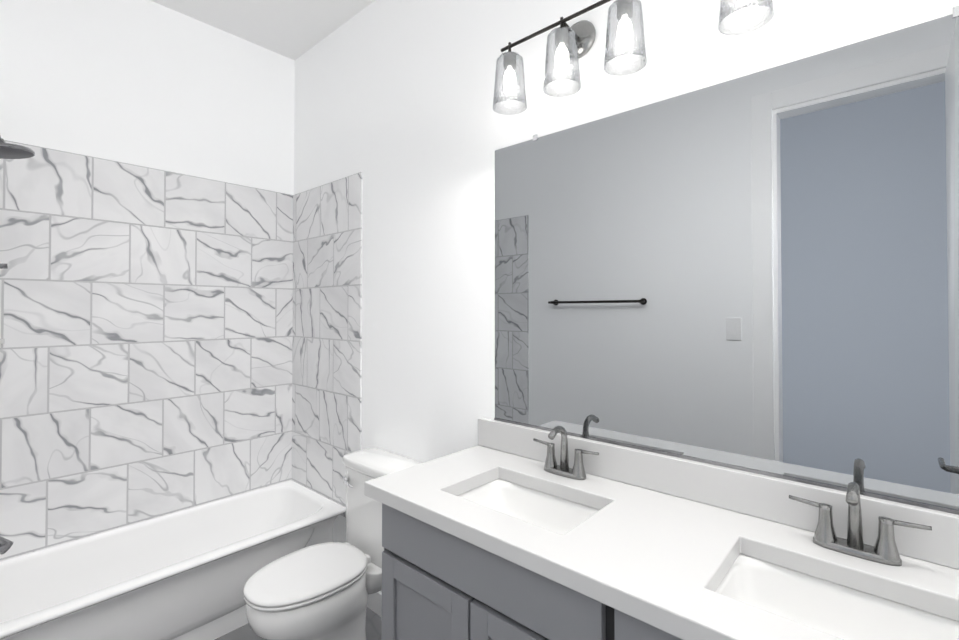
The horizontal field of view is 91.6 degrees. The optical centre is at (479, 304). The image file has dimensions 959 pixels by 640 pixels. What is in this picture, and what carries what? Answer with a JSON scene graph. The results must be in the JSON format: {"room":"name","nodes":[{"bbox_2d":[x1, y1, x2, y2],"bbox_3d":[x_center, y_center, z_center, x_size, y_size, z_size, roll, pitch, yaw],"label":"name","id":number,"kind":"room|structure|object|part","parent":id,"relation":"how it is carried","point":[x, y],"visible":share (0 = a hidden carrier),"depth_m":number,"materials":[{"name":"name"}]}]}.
{"room":"bathroom","nodes":[
{"label":"bathroom","id":0,"kind":"room"},
{"bbox_2d":[0,0,294,194],"bbox_3d":[-1.634,-0.012,2.221,0.100,2.885,1.500,-1,-1,42],"label":"wall","id":1,"kind":"structure","parent":0,"point":[148,83],"depth_m":2.22,"materials":[{"name":"white paint"}]},
{"bbox_2d":[0,140,292,560],"bbox_3d":[-1.561,0.211,2.219,0.008,1.720,1.399,-1,-1,42],"label":"wall tile","id":2,"kind":"structure","parent":1,"relation":"attached to","point":[146,323],"depth_m":2.16,"materials":[{"name":"stone"}]},
{"bbox_2d":[150,0,374,59],"bbox_3d":[-0.628,-1.528,0.402,4.050,0.100,3.100,-1,-1,42],"label":"ceiling","id":3,"kind":"structure","parent":0,"point":[293,29],"depth_m":2.36,"materials":[{"name":"white paint"}]},
{"bbox_2d":[215,607,381,639],"bbox_3d":[-0.628,1.456,0.363,4.050,0.100,3.100,-1,-1,42],"label":"floor","id":4,"kind":"structure","parent":0,"point":[373,626],"depth_m":2.03,"materials":[{"name":"tile"}]},
{"bbox_2d":[0,480,345,639],"bbox_3d":[-1.332,1.218,2.001,0.602,0.420,1.380,-1,-1,42],"label":"bathtub","id":5,"kind":"object","parent":4,"relation":"on","point":[186,574],"visible":0.94,"depth_m":1.97,"materials":[{"name":"white ceramic"}]},
{"bbox_2d":[243,448,420,639],"bbox_3d":[-0.572,1.045,1.819,0.387,0.762,0.648,-1,-1,42],"label":"toilet","id":6,"kind":"object","parent":4,"relation":"on","point":[321,591],"visible":0.79,"depth_m":1.73,"materials":[{"name":"white ceramic"}]},
{"bbox_3d":[-0.641,1.003,1.742,0.336,0.038,0.440,-1,-1,42],"label":"seat lid","id":7,"kind":"part","parent":6,"relation":"part of","materials":[{"name":"white plastic"}]},
{"bbox_3d":[-0.633,1.226,1.749,0.320,0.397,0.445,-1,-1,42],"label":"bowl","id":8,"kind":"part","parent":6,"relation":"part of","materials":[{"name":"white ceramic"}]},
{"bbox_3d":[-0.416,0.885,1.996,0.370,0.365,0.170,-1,-1,42],"label":"tank","id":9,"kind":"part","parent":6,"relation":"part of","materials":[{"name":"white ceramic"}]},
{"bbox_3d":[-0.418,0.686,1.996,0.387,0.040,0.186,-1,-1,42],"label":"tank lid","id":10,"kind":"part","parent":6,"relation":"part of","materials":[{"name":"white ceramic"}]},
{"bbox_2d":[382,506,675,639],"bbox_3d":[0.438,0.986,1.031,1.534,0.860,0.486,-1,-1,42],"label":"bathroom vanity","id":11,"kind":"object","parent":4,"relation":"on","point":[435,586],"depth_m":1.13,"materials":[{"name":"grey wood"}]},
{"bbox_2d":[366,562,381,593],"bbox_3d":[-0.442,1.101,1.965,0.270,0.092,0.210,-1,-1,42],"label":"toilet paper","id":12,"kind":"object","parent":11,"relation":"attached to","point":[374,569],"depth_m":1.84,"materials":[{"name":"white paper"}]},
{"bbox_2d":[364,446,958,639],"bbox_3d":[0.417,0.536,1.036,1.564,0.040,0.516,-1,-1,42],"label":"countertop","id":13,"kind":"structure","parent":11,"relation":"on","point":[661,562],"depth_m":0.99,"materials":[{"name":"white stone"}]},
{"bbox_2d":[460,474,595,529],"bbox_3d":[0.123,0.620,1.270,0.429,0.146,0.289,-1,-1,42],"label":"sink","id":14,"kind":"object","parent":13,"relation":"in","point":[548,507],"depth_m":1.40,"materials":[{"name":"white ceramic"}]},
{"bbox_2d":[532,426,599,481],"bbox_3d":[0.242,0.443,1.409,0.231,0.153,0.105,-1,-1,42],"label":"faucet","id":15,"kind":"object","parent":13,"relation":"on","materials":[{"name":"silver metal"}]},
{"bbox_2d":[720,550,958,639],"bbox_3d":[0.642,0.614,0.807,0.429,0.146,0.289,-1,-1,42],"label":"sink","id":16,"kind":"object","parent":13,"relation":"in","point":[858,611],"depth_m":0.92,"materials":[{"name":"white ceramic"}]},
{"bbox_2d":[788,482,935,569],"bbox_3d":[0.760,0.437,0.946,0.231,0.153,0.105,-1,-1,42],"label":"faucet","id":17,"kind":"object","parent":13,"relation":"on","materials":[{"name":"silver metal"}]},
{"bbox_2d":[292,172,361,517],"bbox_3d":[-0.836,0.215,2.505,0.692,1.720,0.008,-1,-1,42],"label":"wall tile","id":18,"kind":"structure","parent":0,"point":[327,344],"depth_m":2.48,"materials":[{"name":"stone"}]},
{"bbox_2d":[294,0,958,591],"bbox_3d":[0.070,-0.018,1.764,3.250,2.885,0.110,-1,-1,42],"label":"wall","id":19,"kind":"structure","parent":0,"point":[757,272],"depth_m":1.29,"materials":[{"name":"white paint"}]},
{"bbox_2d":[367,591,381,616],"bbox_3d":[-0.288,1.378,1.996,0.778,0.100,0.014,-1,-1,42],"label":"baseboard","id":20,"kind":"structure","parent":19,"relation":"attached to","point":[374,604],"depth_m":2.15,"materials":[{"name":"white"}]},
{"bbox_2d":[493,0,646,114],"bbox_3d":[0.265,-0.778,1.430,0.514,0.250,0.161,-1,-1,42],"label":"sconce","id":21,"kind":"object","parent":19,"relation":"attached to","point":[575,41],"visible":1,"depth_m":1.40,"materials":[{"name":"clear glass"}]},
{"bbox_2d":[503,51,515,69],"bbox_3d":[0.100,-0.805,1.546,0.042,0.046,0.042,-1,-1,42],"label":"socket","id":22,"kind":"object","parent":21,"relation":"attached to","point":[511,56],"depth_m":1.53,"materials":[{"name":"silver metal"}]},
{"bbox_3d":[0.100,-0.738,1.545,0.042,0.090,0.042,-1,-1,42],"label":"bulb","id":23,"kind":"part","parent":21,"relation":"part of","materials":[{"name":"white glass"}]},
{"bbox_3d":[0.100,-0.736,1.545,0.114,0.170,0.114,-1,-1,42],"label":"lamp shade","id":24,"kind":"part","parent":21,"relation":"part of","materials":[{"name":"clear glass"}]},
{"bbox_2d":[555,27,568,46],"bbox_3d":[0.249,-0.807,1.413,0.042,0.046,0.042,-1,-1,42],"label":"socket","id":25,"kind":"object","parent":21,"relation":"attached to","point":[565,30],"depth_m":1.39,"materials":[{"name":"silver metal"}]},
{"bbox_3d":[0.249,-0.738,1.412,0.114,0.170,0.114,-1,-1,42],"label":"lamp shade","id":26,"kind":"part","parent":21,"relation":"part of","materials":[{"name":"clear glass"}]},
{"bbox_3d":[0.249,-0.740,1.412,0.042,0.090,0.042,-1,-1,42],"label":"bulb","id":27,"kind":"part","parent":21,"relation":"part of","materials":[{"name":"white glass"}]},
{"bbox_3d":[0.278,-0.851,1.445,0.014,0.026,0.087,-1,-1,42],"label":"arm","id":28,"kind":"part","parent":21,"relation":"part of"},
{"bbox_3d":[0.312,-0.844,1.482,0.116,0.116,0.022,-1,-1,42],"label":"plate","id":29,"kind":"part","parent":21,"relation":"part of","materials":[{"name":"silver metal"}]},
{"bbox_2d":[617,0,632,20],"bbox_3d":[0.399,-0.809,1.279,0.042,0.046,0.042,-1,-1,42],"label":"socket","id":30,"kind":"object","parent":21,"relation":"attached to","point":[630,7],"depth_m":1.26,"materials":[{"name":"silver metal"}]},
{"bbox_3d":[0.399,-0.742,1.278,0.042,0.090,0.042,-1,-1,42],"label":"bulb","id":31,"kind":"part","parent":21,"relation":"part of","materials":[{"name":"white glass"}]},
{"bbox_3d":[0.399,-0.740,1.278,0.114,0.170,0.114,-1,-1,42],"label":"lamp shade","id":32,"kind":"part","parent":21,"relation":"part of","materials":[{"name":"clear glass"}]},
{"bbox_2d":[718,0,773,35],"bbox_3d":[0.782,-0.784,0.968,0.514,0.250,0.161,-1,-1,42],"label":"sconce","id":33,"kind":"object","parent":19,"relation":"attached to","point":[723,13],"visible":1,"depth_m":1.09,"materials":[{"name":"clear glass"}]},
{"bbox_2d":[477,418,958,569],"bbox_3d":[0.582,0.468,1.222,1.564,0.099,0.020,-1,-1,42],"label":"backsplash","id":34,"kind":"structure","parent":0,"relation":"attached to","point":[761,496],"depth_m":1.18,"materials":[{"name":"white stone"}]},
{"bbox_3d":[-1.245,-0.029,0.934,2.195,2.885,0.100,-1,-1,42],"label":"wall","id":35,"kind":"structure","parent":0,"visible":0},
{"bbox_3d":[-1.763,0.201,1.467,0.692,1.720,0.008,-1,-1,42],"label":"wall tile","id":36,"kind":"structure","parent":35,"relation":"attached to","visible":0},
{"bbox_2d":[0,136,34,554],"bbox_3d":[-1.708,0.083,1.597,0.180,1.581,0.257,-1,-1,42],"label":"shower","id":37,"kind":"object","parent":36,"relation":"attached to","point":[11,151],"visible":1,"depth_m":1.63,"materials":[{"name":"silver metal"}]},
{"bbox_3d":[-1.710,-0.131,1.597,0.018,0.026,0.131,-1,-1,42],"label":"lever","id":38,"kind":"part","parent":37,"relation":"part of","materials":[{"name":"silver metal"}]},
{"bbox_3d":[-1.721,0.835,1.572,0.052,0.077,0.213,-1,-1,42],"label":"spout","id":39,"kind":"part","parent":37,"relation":"part of","materials":[{"name":"silver metal"}]}
]}

